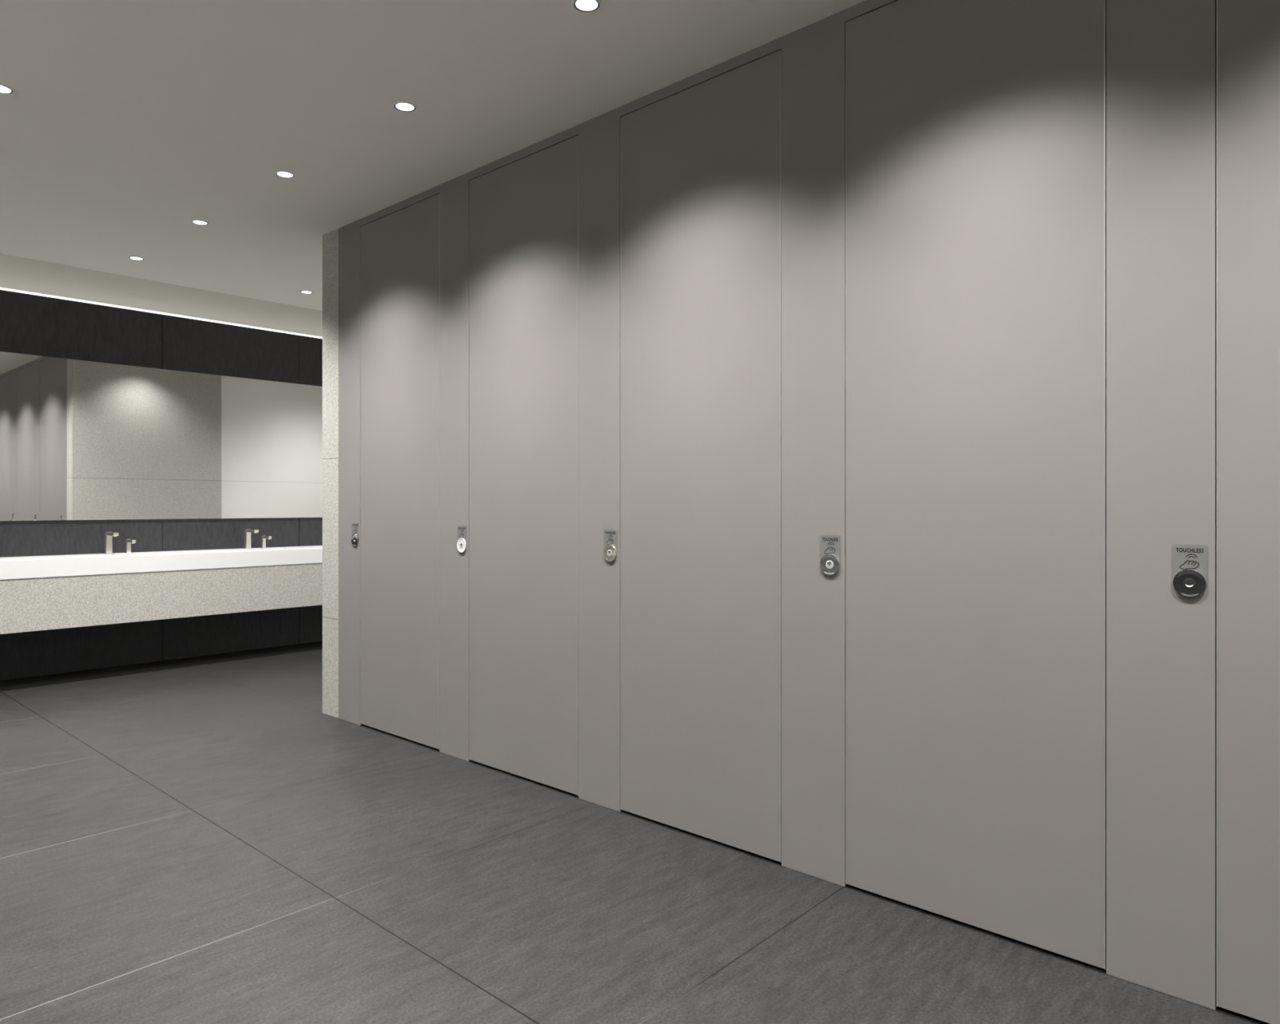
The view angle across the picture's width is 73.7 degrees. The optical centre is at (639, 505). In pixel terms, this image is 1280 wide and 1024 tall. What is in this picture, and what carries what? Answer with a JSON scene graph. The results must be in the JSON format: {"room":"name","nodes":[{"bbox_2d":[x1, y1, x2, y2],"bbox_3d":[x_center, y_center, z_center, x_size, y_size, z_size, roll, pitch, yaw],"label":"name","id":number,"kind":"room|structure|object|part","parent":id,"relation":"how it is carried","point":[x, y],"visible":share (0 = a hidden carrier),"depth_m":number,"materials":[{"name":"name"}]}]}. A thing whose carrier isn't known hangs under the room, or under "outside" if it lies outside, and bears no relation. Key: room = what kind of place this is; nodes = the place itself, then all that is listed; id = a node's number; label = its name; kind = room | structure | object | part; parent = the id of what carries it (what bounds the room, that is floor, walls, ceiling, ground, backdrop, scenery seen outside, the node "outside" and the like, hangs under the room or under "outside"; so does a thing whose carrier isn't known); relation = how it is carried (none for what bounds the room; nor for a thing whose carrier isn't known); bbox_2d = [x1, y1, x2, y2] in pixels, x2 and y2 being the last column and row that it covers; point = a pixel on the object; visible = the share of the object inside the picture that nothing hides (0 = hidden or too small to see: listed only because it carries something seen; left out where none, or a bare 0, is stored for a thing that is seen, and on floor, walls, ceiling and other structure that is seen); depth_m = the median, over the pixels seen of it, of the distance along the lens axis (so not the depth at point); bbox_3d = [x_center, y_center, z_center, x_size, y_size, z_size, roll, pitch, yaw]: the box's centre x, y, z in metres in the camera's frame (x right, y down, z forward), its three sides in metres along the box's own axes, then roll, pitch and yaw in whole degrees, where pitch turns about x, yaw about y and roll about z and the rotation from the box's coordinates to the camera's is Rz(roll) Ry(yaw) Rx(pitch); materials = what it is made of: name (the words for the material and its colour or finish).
{"room":"public restroom","nodes":[
{"label":"public restroom","id":0,"kind":"room"},
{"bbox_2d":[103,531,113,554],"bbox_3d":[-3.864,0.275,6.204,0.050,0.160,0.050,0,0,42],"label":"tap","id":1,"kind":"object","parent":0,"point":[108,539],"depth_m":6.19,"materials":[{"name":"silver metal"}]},
{"bbox_2d":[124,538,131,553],"bbox_3d":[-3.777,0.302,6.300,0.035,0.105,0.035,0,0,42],"label":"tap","id":2,"kind":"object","parent":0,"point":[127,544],"depth_m":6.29,"materials":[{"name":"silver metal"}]},
{"bbox_2d":[0,253,322,337],"bbox_3d":[-4.266,-0.380,6.163,0.100,3.160,7.400,0,0,42],"label":"wall","id":3,"kind":"structure","parent":0,"point":[16,273],"depth_m":6.61,"materials":[{"name":"paint"}]},
{"bbox_2d":[0,289,162,680],"bbox_3d":[-4.068,-0.136,6.195,0.050,2.672,1.086,0,0,42],"label":"panel","id":4,"kind":"object","parent":3,"relation":"attached to","point":[30,324],"visible":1,"depth_m":6.17,"materials":[{"name":"black tile"}]},
{"bbox_2d":[0,351,322,520],"bbox_3d":[-4.013,-0.470,6.203,0.020,1.154,6.200,0,0,42],"label":"wall mirror","id":5,"kind":"object","parent":4,"relation":"attached to","point":[80,439],"visible":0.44,"depth_m":6.49,"materials":[{"name":"clear glass"}]},
{"bbox_2d":[162,314,298,660],"bbox_3d":[-3.336,-0.136,7.003,0.050,2.672,1.086,0,0,42],"label":"panel","id":6,"kind":"object","parent":3,"relation":"attached to","point":[188,344],"visible":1,"depth_m":6.94,"materials":[{"name":"black tile"}]},
{"bbox_2d":[298,335,322,643],"bbox_3d":[-2.603,-0.136,7.810,0.050,2.672,1.086,0,0,42],"label":"panel","id":7,"kind":"object","parent":3,"relation":"attached to","point":[310,348],"visible":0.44,"depth_m":7.47,"materials":[{"name":"black tile"}]},
{"bbox_3d":[-6.279,-0.136,3.757,0.050,2.672,1.128,0,0,42],"label":"panel","id":8,"kind":"object","parent":3,"relation":"attached to","visible":0},
{"bbox_2d":[0,287,322,338],"bbox_3d":[-4.172,-1.480,6.078,0.043,0.016,7.380,0,0,42],"label":"led strip","id":9,"kind":"object","parent":8,"relation":"on","point":[1,288],"visible":0.44,"depth_m":6.53,"materials":[{"name":"white plastic"}]},
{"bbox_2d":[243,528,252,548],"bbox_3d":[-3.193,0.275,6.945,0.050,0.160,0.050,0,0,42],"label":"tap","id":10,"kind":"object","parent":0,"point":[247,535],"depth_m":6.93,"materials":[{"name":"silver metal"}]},
{"bbox_2d":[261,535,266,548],"bbox_3d":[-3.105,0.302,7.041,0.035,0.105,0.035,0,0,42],"label":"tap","id":11,"kind":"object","parent":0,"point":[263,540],"depth_m":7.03,"materials":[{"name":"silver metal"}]},
{"bbox_2d":[322,228,338,718],"bbox_3d":[-1.300,-0.180,5.384,0.184,2.760,1.390,0,0,42],"label":"stone wall","id":12,"kind":"structure","parent":0,"point":[331,239],"depth_m":4.86,"materials":[{"name":"beige stone"}]},
{"bbox_2d":[0,0,865,311],"bbox_3d":[-0.299,-1.760,2.566,9.090,0.400,7.400,0,0,42],"label":"ceiling","id":13,"kind":"structure","parent":0,"point":[125,124],"depth_m":3.33,"materials":[{"name":"paint"}]},
{"bbox_2d":[0,83,14,94],"bbox_3d":[-2.395,-1.558,3.192,0.092,0.004,0.092,0,0,42],"label":"recessed light","id":14,"kind":"object","parent":13,"relation":"in","point":[4,89],"visible":1,"depth_m":3.20,"materials":[{"name":"white plastic"}]},
{"bbox_2d":[128,255,144,260],"bbox_3d":[-3.179,-1.558,5.387,0.092,0.004,0.092,0,0,42],"label":"recessed light","id":15,"kind":"object","parent":13,"relation":"in","point":[131,257],"visible":1,"depth_m":5.39,"materials":[{"name":"white plastic"}]},
{"bbox_2d":[190,219,208,225],"bbox_3d":[-2.426,-1.558,4.704,0.092,0.004,0.092,0,0,42],"label":"recessed light","id":16,"kind":"object","parent":13,"relation":"in","point":[199,222],"visible":1,"depth_m":4.70,"materials":[{"name":"white plastic"}]},
{"bbox_2d":[274,169,295,178],"bbox_3d":[-1.673,-1.558,4.021,0.092,0.004,0.092,0,0,42],"label":"recessed light","id":17,"kind":"object","parent":13,"relation":"in","point":[283,174],"visible":1,"depth_m":4.02,"materials":[{"name":"white plastic"}]},
{"bbox_2d":[299,290,313,293],"bbox_3d":[-2.438,-1.558,6.242,0.092,0.004,0.092,0,0,42],"label":"recessed light","id":18,"kind":"object","parent":13,"relation":"in","point":[301,291],"visible":1,"depth_m":6.23,"materials":[{"name":"white plastic"}]},
{"bbox_2d":[392,100,417,112],"bbox_3d":[-0.919,-1.558,3.338,0.092,0.004,0.092,0,0,42],"label":"recessed light","id":19,"kind":"object","parent":13,"relation":"in","point":[404,106],"visible":1,"depth_m":3.33,"materials":[{"name":"white plastic"}]},
{"bbox_2d":[571,0,601,13],"bbox_3d":[-0.166,-1.558,2.655,0.092,0.004,0.092,0,0,42],"label":"recessed light","id":20,"kind":"object","parent":13,"relation":"in","point":[581,6],"visible":1,"depth_m":2.66,"materials":[{"name":"white plastic"}]},
{"bbox_2d":[0,640,1269,1023],"bbox_3d":[-0.580,1.250,2.821,10.050,0.100,7.600,0,0,42],"label":"floor","id":21,"kind":"structure","parent":0,"point":[188,840],"depth_m":2.58,"materials":[{"name":"grey tile"}]},
{"bbox_2d":[338,226,364,724],"bbox_3d":[-1.598,-0.161,4.742,0.234,2.722,0.040,0,0,42],"label":"pilaster","id":22,"kind":"object","parent":21,"relation":"on","point":[349,242],"visible":0.8,"depth_m":4.73,"materials":[{"name":"grey laminate"}]},
{"bbox_2d":[351,522,358,546],"bbox_3d":[-1.565,0.159,4.681,0.072,0.129,0.006,0,0,42],"label":"lock","id":23,"kind":"object","parent":22,"relation":"attached to","point":[354,539],"visible":1,"depth_m":4.68,"materials":[{"name":"grey metal"}]},
{"bbox_3d":[-1.565,0.189,4.681,0.068,0.068,0.004,0,0,42],"label":"knob","id":24,"kind":"part","parent":23,"relation":"part of","materials":[{"name":"silver metal"}]},
{"bbox_3d":[-1.563,0.144,4.683,0.072,0.101,0.001,0,0,42],"label":"lock plate","id":25,"kind":"part","parent":23,"relation":"part of","materials":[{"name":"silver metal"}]},
{"bbox_2d":[440,180,472,761],"bbox_3d":[-0.875,-0.161,4.087,0.234,2.722,0.040,0,0,42],"label":"pilaster","id":26,"kind":"object","parent":21,"relation":"on","point":[455,200],"visible":0.8,"depth_m":4.08,"materials":[{"name":"grey laminate"}]},
{"bbox_2d":[457,524,466,552],"bbox_3d":[-0.842,0.159,4.026,0.072,0.129,0.006,0,0,42],"label":"lock","id":27,"kind":"object","parent":26,"relation":"attached to","point":[461,529],"visible":1,"depth_m":4.02,"materials":[{"name":"grey metal"}]},
{"bbox_3d":[-0.842,0.189,4.026,0.068,0.068,0.004,0,0,42],"label":"knob","id":28,"kind":"part","parent":27,"relation":"part of","materials":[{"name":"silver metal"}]},
{"bbox_2d":[578,115,623,811],"bbox_3d":[-0.152,-0.161,3.432,0.234,2.722,0.040,0,0,42],"label":"pilaster","id":29,"kind":"object","parent":21,"relation":"on","point":[599,146],"visible":0.8,"depth_m":3.42,"materials":[{"name":"grey laminate"}]},
{"bbox_2d":[603,528,617,561],"bbox_3d":[-0.119,0.159,3.371,0.072,0.129,0.006,0,0,42],"label":"lock","id":30,"kind":"object","parent":29,"relation":"attached to","point":[610,535],"visible":1,"depth_m":3.37,"materials":[{"name":"grey metal"}]},
{"bbox_3d":[-0.119,0.189,3.370,0.068,0.068,0.004,0,0,42],"label":"knob","id":31,"kind":"part","parent":30,"relation":"part of","materials":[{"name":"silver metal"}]},
{"bbox_2d":[781,21,848,886],"bbox_3d":[0.571,-0.161,2.776,0.234,2.722,0.040,0,0,42],"label":"pilaster","id":32,"kind":"object","parent":21,"relation":"on","point":[813,67],"visible":0.8,"depth_m":2.76,"materials":[{"name":"grey laminate"}]},
{"bbox_2d":[819,534,839,575],"bbox_3d":[0.604,0.159,2.715,0.072,0.129,0.006,0,0,42],"label":"lock","id":33,"kind":"object","parent":32,"relation":"attached to","point":[829,544],"visible":1,"depth_m":2.71,"materials":[{"name":"grey metal"}]},
{"bbox_3d":[0.603,0.189,2.715,0.068,0.068,0.004,0,0,42],"label":"knob","id":34,"kind":"part","parent":33,"relation":"part of","materials":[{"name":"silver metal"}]},
{"bbox_2d":[1106,0,1216,1009],"bbox_3d":[1.294,-0.161,2.121,0.234,2.722,0.040,0,0,42],"label":"pilaster","id":35,"kind":"object","parent":21,"relation":"on","point":[1161,55],"visible":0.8,"depth_m":2.11,"materials":[{"name":"grey laminate"}]},
{"bbox_2d":[1172,543,1207,597],"bbox_3d":[1.327,0.159,2.060,0.072,0.129,0.006,0,0,42],"label":"lock","id":36,"kind":"object","parent":35,"relation":"attached to","point":[1189,561],"visible":1,"depth_m":2.06,"materials":[{"name":"grey metal"}]},
{"bbox_3d":[1.326,0.189,2.059,0.068,0.068,0.004,0,0,42],"label":"knob","id":37,"kind":"part","parent":36,"relation":"part of","materials":[{"name":"black metal"}]},
{"bbox_3d":[0.969,-0.180,2.473,7.087,2.760,0.035,0,0,42],"label":"wall","id":38,"kind":"structure","parent":0,"visible":0},
{"bbox_2d":[360,193,439,749],"bbox_3d":[-1.237,-0.164,4.414,0.737,2.708,0.037,0,0,42],"label":"door","id":39,"kind":"structure","parent":38,"relation":"in","point":[400,250],"depth_m":4.39,"materials":[{"name":"grey laminate"}]},
{"bbox_2d":[469,134,578,795],"bbox_3d":[-0.514,-0.164,3.759,0.737,2.708,0.037,0,0,42],"label":"door","id":40,"kind":"structure","parent":38,"relation":"in","point":[524,212],"depth_m":3.73,"materials":[{"name":"grey laminate"}]},
{"bbox_2d":[338,0,897,235],"bbox_3d":[0.942,-1.541,2.444,7.087,0.038,0.043,0,0,42],"label":"trim","id":41,"kind":"structure","parent":38,"relation":"attached to","point":[864,7],"depth_m":3.23,"materials":[{"name":"grey metal"}]},
{"bbox_2d":[620,48,781,862],"bbox_3d":[0.209,-0.164,3.103,0.737,2.708,0.037,0,0,42],"label":"door","id":42,"kind":"structure","parent":38,"relation":"in","point":[700,164],"depth_m":3.05,"materials":[{"name":"grey laminate"}]},
{"bbox_2d":[845,0,1106,968],"bbox_3d":[0.932,-0.164,2.448,0.737,2.708,0.037,0,0,42],"label":"door","id":43,"kind":"structure","parent":38,"relation":"in","point":[975,130],"depth_m":2.41,"materials":[{"name":"grey laminate"}]},
{"bbox_2d":[1216,0,1279,1023],"bbox_3d":[1.655,-0.164,1.793,0.737,2.708,0.037,0,0,42],"label":"door","id":44,"kind":"structure","parent":38,"relation":"in","point":[1248,31],"depth_m":1.98,"materials":[{"name":"grey laminate"}]},
{"bbox_3d":[1.939,-0.380,5.599,10.050,3.160,0.100,0,0,42],"label":"wall","id":45,"kind":"structure","parent":0,"visible":0},
{"bbox_2d":[0,545,322,634],"bbox_3d":[-3.727,0.586,6.146,0.519,0.462,6.699,0,0,42],"label":"countertop","id":46,"kind":"structure","parent":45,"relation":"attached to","point":[44,592],"depth_m":6.06,"materials":[{"name":"stone"}]},
{"bbox_2d":[103,531,118,554],"bbox_3d":[-3.813,0.275,6.157,0.190,0.160,0.050,0,0,42],"label":"faucet","id":47,"kind":"object","parent":46,"relation":"on","point":[108,535],"visible":1,"depth_m":6.18,"materials":[{"name":"silver metal"}]},
{"bbox_3d":[-3.797,0.208,6.142,0.147,0.022,0.037,0,0,42],"label":"spout","id":48,"kind":"part","parent":47,"relation":"part of","materials":[{"name":"silver metal"}]},
{"bbox_2d":[124,538,135,553],"bbox_3d":[-3.739,0.302,6.266,0.138,0.105,0.035,0,0,42],"label":"soap dispenser","id":49,"kind":"object","parent":46,"relation":"on","point":[128,541],"visible":1,"depth_m":6.29,"materials":[{"name":"silver metal"}]},
{"bbox_3d":[-3.728,0.263,6.256,0.107,0.022,0.026,0,0,42],"label":"spout","id":50,"kind":"part","parent":49,"relation":"part of","materials":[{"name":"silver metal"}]},
{"bbox_2d":[243,528,258,548],"bbox_3d":[-3.141,0.275,6.898,0.190,0.160,0.050,0,0,42],"label":"faucet","id":51,"kind":"object","parent":46,"relation":"on","point":[247,532],"visible":1,"depth_m":6.93,"materials":[{"name":"silver metal"}]},
{"bbox_3d":[-3.125,0.208,6.883,0.147,0.022,0.037,0,0,42],"label":"spout","id":52,"kind":"part","parent":51,"relation":"part of","materials":[{"name":"silver metal"}]},
{"bbox_2d":[261,535,271,548],"bbox_3d":[-3.067,0.302,7.006,0.138,0.105,0.035,0,0,42],"label":"soap dispenser","id":53,"kind":"object","parent":46,"relation":"on","point":[264,538],"visible":1,"depth_m":7.03,"materials":[{"name":"silver metal"}]},
{"bbox_3d":[-3.056,0.263,6.996,0.107,0.022,0.026,0,0,42],"label":"spout","id":54,"kind":"part","parent":53,"relation":"part of","materials":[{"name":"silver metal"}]}
]}

